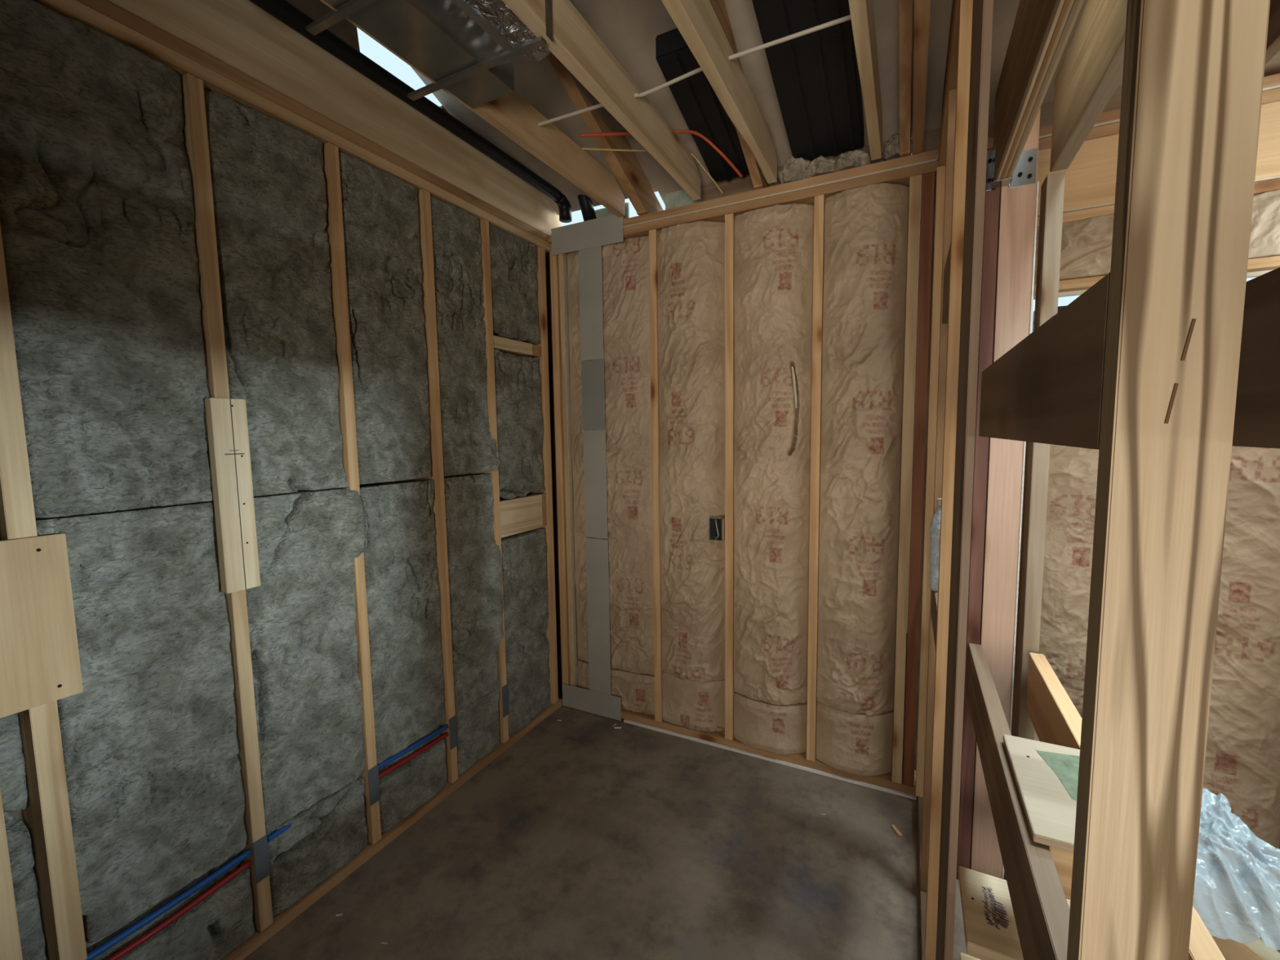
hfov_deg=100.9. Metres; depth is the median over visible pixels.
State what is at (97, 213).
wool batt
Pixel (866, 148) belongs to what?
block
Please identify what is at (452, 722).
plate
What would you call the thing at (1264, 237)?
kraft batt
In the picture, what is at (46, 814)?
stud
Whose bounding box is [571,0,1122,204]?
ceiling
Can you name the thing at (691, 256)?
kraft batt
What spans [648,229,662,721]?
stud
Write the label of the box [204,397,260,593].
wood board
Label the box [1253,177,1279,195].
plate
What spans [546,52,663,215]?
joist
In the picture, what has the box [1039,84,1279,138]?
bead
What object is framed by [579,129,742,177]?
cable
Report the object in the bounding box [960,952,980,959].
stair tread
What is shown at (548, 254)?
wall
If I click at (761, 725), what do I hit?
kraft batt
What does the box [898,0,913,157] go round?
rafter
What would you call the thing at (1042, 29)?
joist
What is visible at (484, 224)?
stud
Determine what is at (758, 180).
rafter
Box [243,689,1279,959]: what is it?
floor
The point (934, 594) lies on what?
ledge
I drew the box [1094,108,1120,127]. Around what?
plate
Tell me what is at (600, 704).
steel plate
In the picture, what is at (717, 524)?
electrical box
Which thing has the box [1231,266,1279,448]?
plank
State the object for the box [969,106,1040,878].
post
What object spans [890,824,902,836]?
scrap
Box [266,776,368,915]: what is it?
wool batt
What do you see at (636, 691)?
kraft batt
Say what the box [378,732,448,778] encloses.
pipe
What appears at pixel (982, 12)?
stud
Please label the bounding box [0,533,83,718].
wood board
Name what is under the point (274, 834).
pipe
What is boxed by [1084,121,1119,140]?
plate
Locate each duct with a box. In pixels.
[324,0,514,108]
[463,0,551,61]
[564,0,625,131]
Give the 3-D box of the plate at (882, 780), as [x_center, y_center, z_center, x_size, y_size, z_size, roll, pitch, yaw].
[1.413,1.384,2.330,4.145,0.038,0.138,2,6,27]
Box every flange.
[562,259,577,684]
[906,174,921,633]
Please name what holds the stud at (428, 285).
on the plate at (282, 919)
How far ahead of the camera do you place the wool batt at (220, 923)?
1.59 m
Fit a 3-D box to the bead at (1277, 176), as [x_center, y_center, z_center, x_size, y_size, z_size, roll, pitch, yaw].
[2.319,-0.962,1.555,1.860,0.006,0.008,2,6,27]
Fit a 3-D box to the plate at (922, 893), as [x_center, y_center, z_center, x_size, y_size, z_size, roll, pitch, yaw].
[0.923,1.458,1.720,0.019,0.038,0.275,2,6,27]
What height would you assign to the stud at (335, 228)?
2.621 m
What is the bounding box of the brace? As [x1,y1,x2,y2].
[1212,936,1279,959]
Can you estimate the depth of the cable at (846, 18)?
1.71 m
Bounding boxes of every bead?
[623,158,937,227]
[1038,175,1279,216]
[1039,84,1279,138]
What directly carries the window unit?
on the plate
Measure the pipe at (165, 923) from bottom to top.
0.033 m
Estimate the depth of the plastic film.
0.83 m
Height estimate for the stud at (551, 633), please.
2.621 m
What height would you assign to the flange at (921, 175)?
1.910 m
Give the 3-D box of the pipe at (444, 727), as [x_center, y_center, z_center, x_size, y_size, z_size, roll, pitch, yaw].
[-0.959,1.129,2.249,0.024,0.037,0.355,2,6,27]
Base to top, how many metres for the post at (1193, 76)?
3.200 m
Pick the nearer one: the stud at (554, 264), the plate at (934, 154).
the plate at (934, 154)
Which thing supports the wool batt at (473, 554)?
on the wool batt at (477, 724)
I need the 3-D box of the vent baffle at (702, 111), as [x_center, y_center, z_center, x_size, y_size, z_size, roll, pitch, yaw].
[0.298,-1.530,2.207,0.205,0.270,0.660,2,6,27]
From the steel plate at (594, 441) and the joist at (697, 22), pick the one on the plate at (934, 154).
the joist at (697, 22)
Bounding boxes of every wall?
[8,0,529,951]
[545,174,996,782]
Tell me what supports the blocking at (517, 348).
attached to the stud at (484, 224)
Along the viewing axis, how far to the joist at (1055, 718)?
1.45 m
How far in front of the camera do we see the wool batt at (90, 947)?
1.50 m
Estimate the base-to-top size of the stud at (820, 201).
2.610 m
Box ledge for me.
[931,590,937,647]
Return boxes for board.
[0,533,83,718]
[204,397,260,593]
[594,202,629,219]
[665,189,701,209]
[1003,733,1079,852]
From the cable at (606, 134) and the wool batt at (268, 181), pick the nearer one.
the wool batt at (268, 181)
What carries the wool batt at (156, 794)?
on the wool batt at (90, 947)
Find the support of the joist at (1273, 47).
on the plate at (1112, 115)
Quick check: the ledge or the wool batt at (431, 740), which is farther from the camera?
the wool batt at (431, 740)
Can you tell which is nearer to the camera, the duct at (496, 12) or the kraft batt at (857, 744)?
the duct at (496, 12)
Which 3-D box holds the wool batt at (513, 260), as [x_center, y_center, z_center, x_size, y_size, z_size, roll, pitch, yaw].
[-0.670,-0.998,2.761,0.091,0.521,0.395,2,6,27]
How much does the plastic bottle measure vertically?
0.279 m
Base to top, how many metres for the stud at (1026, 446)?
1.649 m
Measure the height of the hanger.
0.125 m
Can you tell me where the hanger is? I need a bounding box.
[986,143,1037,191]
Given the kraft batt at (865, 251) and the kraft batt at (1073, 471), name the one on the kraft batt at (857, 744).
the kraft batt at (865, 251)
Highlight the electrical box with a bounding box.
[709,515,724,540]
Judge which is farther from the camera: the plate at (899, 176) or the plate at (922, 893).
the plate at (899, 176)
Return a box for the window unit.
[1031,269,1273,332]
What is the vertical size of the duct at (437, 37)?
0.104 m
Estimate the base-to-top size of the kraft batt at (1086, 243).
0.203 m
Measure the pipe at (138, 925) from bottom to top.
0.023 m
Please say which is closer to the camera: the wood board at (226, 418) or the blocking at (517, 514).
the wood board at (226, 418)
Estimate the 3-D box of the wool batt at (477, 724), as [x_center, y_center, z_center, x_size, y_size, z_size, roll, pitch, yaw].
[-0.815,1.224,2.612,0.089,0.305,0.308,2,6,27]
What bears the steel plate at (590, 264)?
on the steel plate at (592, 371)
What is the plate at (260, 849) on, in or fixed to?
attached to the stud at (196, 144)
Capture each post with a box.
[956,189,999,879]
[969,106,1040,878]
[1066,0,1270,959]
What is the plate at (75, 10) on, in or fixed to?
on the stud at (335, 228)
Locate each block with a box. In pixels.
[520,344,541,357]
[526,493,546,526]
[701,173,755,201]
[770,140,888,186]
[911,84,1122,155]
[1048,845,1073,898]
[1263,50,1279,76]
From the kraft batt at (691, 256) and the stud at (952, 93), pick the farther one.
the kraft batt at (691, 256)
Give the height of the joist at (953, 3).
0.186 m
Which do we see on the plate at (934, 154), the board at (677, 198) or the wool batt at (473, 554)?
the board at (677, 198)
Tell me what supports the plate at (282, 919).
on the floor
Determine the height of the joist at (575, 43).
0.151 m
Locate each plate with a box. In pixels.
[32,0,550,253]
[75,0,550,244]
[221,697,562,959]
[253,834,270,884]
[368,764,380,805]
[448,715,457,750]
[502,684,508,718]
[551,214,623,255]
[562,683,621,720]
[578,245,604,360]
[581,359,605,429]
[582,430,608,538]
[586,537,611,695]
[621,708,915,795]
[622,149,938,226]
[623,160,938,239]
[917,796,923,880]
[920,888,926,959]
[937,0,959,166]
[1058,275,1106,292]
[1062,204,1114,222]
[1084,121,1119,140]
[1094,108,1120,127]
[1247,255,1279,272]
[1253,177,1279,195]
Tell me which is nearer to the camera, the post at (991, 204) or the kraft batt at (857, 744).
the post at (991, 204)
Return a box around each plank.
[978,272,1110,449]
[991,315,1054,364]
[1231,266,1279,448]
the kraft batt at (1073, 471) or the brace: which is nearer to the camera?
the brace
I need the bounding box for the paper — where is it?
[791,366,797,408]
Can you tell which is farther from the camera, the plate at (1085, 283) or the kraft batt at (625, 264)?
the kraft batt at (625, 264)
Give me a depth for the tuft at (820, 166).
2.30 m
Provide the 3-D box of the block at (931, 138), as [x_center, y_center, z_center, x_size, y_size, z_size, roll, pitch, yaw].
[1.521,-1.385,2.068,0.810,0.131,0.024,2,6,27]
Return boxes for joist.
[320,0,625,217]
[502,0,701,200]
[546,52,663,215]
[661,0,777,183]
[848,0,882,160]
[912,0,930,154]
[942,0,954,115]
[966,643,1070,959]
[993,0,1084,180]
[1026,652,1225,959]
[1049,0,1127,172]
[1264,0,1279,65]
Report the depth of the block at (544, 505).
3.01 m
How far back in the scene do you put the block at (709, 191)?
2.61 m
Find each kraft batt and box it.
[566,235,654,675]
[577,659,654,715]
[656,220,724,682]
[662,671,724,732]
[733,203,814,705]
[733,692,807,755]
[815,702,893,776]
[816,182,909,716]
[1034,213,1114,283]
[1034,444,1098,741]
[1202,445,1279,848]
[1248,189,1279,258]
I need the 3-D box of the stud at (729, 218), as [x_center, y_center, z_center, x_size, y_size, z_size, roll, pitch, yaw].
[0.471,0.036,2.677,0.041,2.610,0.140,2,6,27]
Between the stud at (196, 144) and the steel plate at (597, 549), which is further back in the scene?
the steel plate at (597, 549)
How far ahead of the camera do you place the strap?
1.45 m
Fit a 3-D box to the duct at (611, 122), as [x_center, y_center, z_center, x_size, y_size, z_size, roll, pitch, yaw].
[-0.617,-1.437,1.040,0.176,0.165,2.609,2,6,25]
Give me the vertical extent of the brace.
0.083 m
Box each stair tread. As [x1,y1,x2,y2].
[958,866,1070,959]
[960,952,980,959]
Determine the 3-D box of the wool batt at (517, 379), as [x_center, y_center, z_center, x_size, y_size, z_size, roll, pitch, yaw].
[-0.663,-0.288,2.826,0.096,0.762,0.400,2,6,29]
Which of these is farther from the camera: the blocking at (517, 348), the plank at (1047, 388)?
the blocking at (517, 348)
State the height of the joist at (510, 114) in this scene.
0.151 m
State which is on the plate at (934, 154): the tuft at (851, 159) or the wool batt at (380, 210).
the tuft at (851, 159)
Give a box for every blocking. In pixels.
[493,335,533,355]
[499,493,542,537]
[942,242,951,324]
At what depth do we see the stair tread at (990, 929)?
1.23 m
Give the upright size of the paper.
0.190 m
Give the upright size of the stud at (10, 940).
1.359 m
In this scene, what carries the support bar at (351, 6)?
attached to the duct at (437, 37)
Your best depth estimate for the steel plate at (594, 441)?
2.95 m
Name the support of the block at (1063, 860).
attached to the joist at (1055, 718)
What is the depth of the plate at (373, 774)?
2.07 m
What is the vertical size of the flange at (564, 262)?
2.450 m
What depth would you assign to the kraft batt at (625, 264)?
2.90 m
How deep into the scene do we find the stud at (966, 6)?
1.32 m
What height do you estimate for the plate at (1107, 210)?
0.034 m
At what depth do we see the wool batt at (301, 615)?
1.83 m
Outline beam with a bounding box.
[106,0,561,235]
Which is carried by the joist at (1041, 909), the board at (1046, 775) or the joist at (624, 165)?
the board at (1046, 775)
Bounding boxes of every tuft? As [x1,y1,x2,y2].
[777,155,810,184]
[804,155,835,178]
[833,149,871,172]
[881,133,912,160]
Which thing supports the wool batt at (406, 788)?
on the plate at (282, 919)
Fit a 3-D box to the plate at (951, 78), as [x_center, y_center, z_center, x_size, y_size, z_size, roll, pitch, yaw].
[0.914,-1.215,1.489,0.070,0.080,1.347,2,6,27]
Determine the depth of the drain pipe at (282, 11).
2.02 m
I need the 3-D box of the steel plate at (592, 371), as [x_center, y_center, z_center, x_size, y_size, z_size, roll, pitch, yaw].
[-0.257,-0.468,2.912,0.146,0.375,0.002,2,6,27]
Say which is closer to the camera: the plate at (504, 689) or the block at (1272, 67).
the block at (1272, 67)
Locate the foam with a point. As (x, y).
(749, 753)
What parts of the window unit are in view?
frame, head trim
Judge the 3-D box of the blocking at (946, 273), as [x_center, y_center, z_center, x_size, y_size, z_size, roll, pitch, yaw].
[0.879,-0.554,1.478,0.036,0.160,0.384,2,6,27]
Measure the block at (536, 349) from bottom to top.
0.059 m
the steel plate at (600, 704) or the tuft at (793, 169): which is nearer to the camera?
the tuft at (793, 169)
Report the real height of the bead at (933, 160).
0.007 m
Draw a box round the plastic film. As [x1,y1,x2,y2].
[1192,787,1279,950]
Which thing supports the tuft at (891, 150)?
on the plate at (934, 154)
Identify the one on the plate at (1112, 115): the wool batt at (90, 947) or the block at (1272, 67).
the block at (1272, 67)
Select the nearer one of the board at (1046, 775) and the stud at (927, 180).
the board at (1046, 775)
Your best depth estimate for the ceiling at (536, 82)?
2.46 m
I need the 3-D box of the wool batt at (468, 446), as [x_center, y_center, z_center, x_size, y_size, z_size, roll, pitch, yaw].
[-0.824,-0.628,2.457,0.108,1.198,0.351,2,6,27]
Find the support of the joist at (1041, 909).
attached to the post at (1193, 76)
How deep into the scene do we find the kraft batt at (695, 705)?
2.81 m
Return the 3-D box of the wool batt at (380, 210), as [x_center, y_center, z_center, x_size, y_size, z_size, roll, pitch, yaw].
[-1.018,-0.595,2.111,0.096,1.197,0.362,2,6,27]
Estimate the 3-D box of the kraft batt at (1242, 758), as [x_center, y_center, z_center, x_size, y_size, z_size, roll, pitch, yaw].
[2.090,0.570,1.856,0.315,1.646,0.118,2,6,27]
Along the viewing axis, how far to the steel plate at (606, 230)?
2.84 m
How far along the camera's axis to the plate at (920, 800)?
2.14 m
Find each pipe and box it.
[85,848,251,959]
[105,859,252,959]
[248,0,596,222]
[266,823,292,842]
[377,724,448,769]
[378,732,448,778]
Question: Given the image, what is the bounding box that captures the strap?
[545,0,552,41]
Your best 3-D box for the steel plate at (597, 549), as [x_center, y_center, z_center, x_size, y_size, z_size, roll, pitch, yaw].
[-0.237,0.787,3.024,0.146,0.915,0.002,2,6,27]
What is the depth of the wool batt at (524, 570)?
2.89 m
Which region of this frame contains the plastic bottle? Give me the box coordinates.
[928,497,941,591]
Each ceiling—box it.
[411,0,657,215]
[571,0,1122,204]
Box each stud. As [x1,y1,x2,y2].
[0,223,87,959]
[0,788,22,959]
[181,72,273,932]
[322,142,381,844]
[414,189,457,783]
[472,218,508,742]
[523,246,558,704]
[550,250,570,684]
[558,253,579,687]
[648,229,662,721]
[724,213,735,740]
[806,194,825,761]
[892,174,920,783]
[902,172,934,786]
[915,164,946,797]
[920,88,956,891]
[924,0,973,959]
[935,0,993,959]
[1011,441,1027,735]
[1013,170,1065,740]
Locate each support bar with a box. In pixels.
[306,0,376,35]
[407,35,546,101]
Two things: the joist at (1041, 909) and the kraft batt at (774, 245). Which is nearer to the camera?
the joist at (1041, 909)
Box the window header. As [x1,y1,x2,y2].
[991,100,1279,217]
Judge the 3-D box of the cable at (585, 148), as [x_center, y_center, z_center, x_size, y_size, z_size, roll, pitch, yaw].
[0.077,-1.407,2.351,0.675,0.161,0.045,-3,5,-19]
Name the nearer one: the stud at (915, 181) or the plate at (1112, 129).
the plate at (1112, 129)
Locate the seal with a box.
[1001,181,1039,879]
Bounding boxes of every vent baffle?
[655,27,749,182]
[751,0,864,160]
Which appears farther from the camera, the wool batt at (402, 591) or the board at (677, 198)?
the board at (677, 198)
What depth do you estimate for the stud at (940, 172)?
2.17 m
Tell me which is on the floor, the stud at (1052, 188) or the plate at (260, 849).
the stud at (1052, 188)
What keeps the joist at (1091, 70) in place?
on the stud at (1052, 188)
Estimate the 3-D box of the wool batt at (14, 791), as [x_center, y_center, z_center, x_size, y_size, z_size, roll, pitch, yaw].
[-1.567,1.024,1.327,0.159,0.955,0.060,2,6,27]
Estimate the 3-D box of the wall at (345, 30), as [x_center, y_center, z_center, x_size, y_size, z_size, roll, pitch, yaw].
[-1.880,-1.024,0.628,0.025,5.260,5.760,2,6,27]
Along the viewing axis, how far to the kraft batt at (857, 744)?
2.43 m
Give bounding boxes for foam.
[623,719,916,799]
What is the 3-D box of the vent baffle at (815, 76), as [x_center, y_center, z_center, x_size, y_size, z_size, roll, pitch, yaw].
[0.554,-1.567,1.775,0.290,0.413,1.190,2,6,27]
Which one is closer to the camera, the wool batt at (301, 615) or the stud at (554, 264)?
the wool batt at (301, 615)
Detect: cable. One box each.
[537,14,851,126]
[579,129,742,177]
[582,147,723,193]
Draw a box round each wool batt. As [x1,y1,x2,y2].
[0,0,213,518]
[0,712,47,959]
[35,501,246,942]
[84,852,240,959]
[111,863,254,959]
[204,88,348,496]
[245,487,365,833]
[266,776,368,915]
[338,151,431,484]
[359,479,445,764]
[377,724,439,773]
[378,738,447,833]
[430,195,500,475]
[444,473,503,712]
[455,687,500,775]
[488,224,540,344]
[493,348,544,498]
[501,528,551,736]
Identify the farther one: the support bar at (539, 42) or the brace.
the support bar at (539, 42)
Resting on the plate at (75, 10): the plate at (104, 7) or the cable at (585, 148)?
the plate at (104, 7)
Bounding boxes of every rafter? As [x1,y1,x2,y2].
[709,0,770,190]
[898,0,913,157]
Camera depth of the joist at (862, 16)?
1.65 m
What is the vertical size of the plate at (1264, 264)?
0.033 m

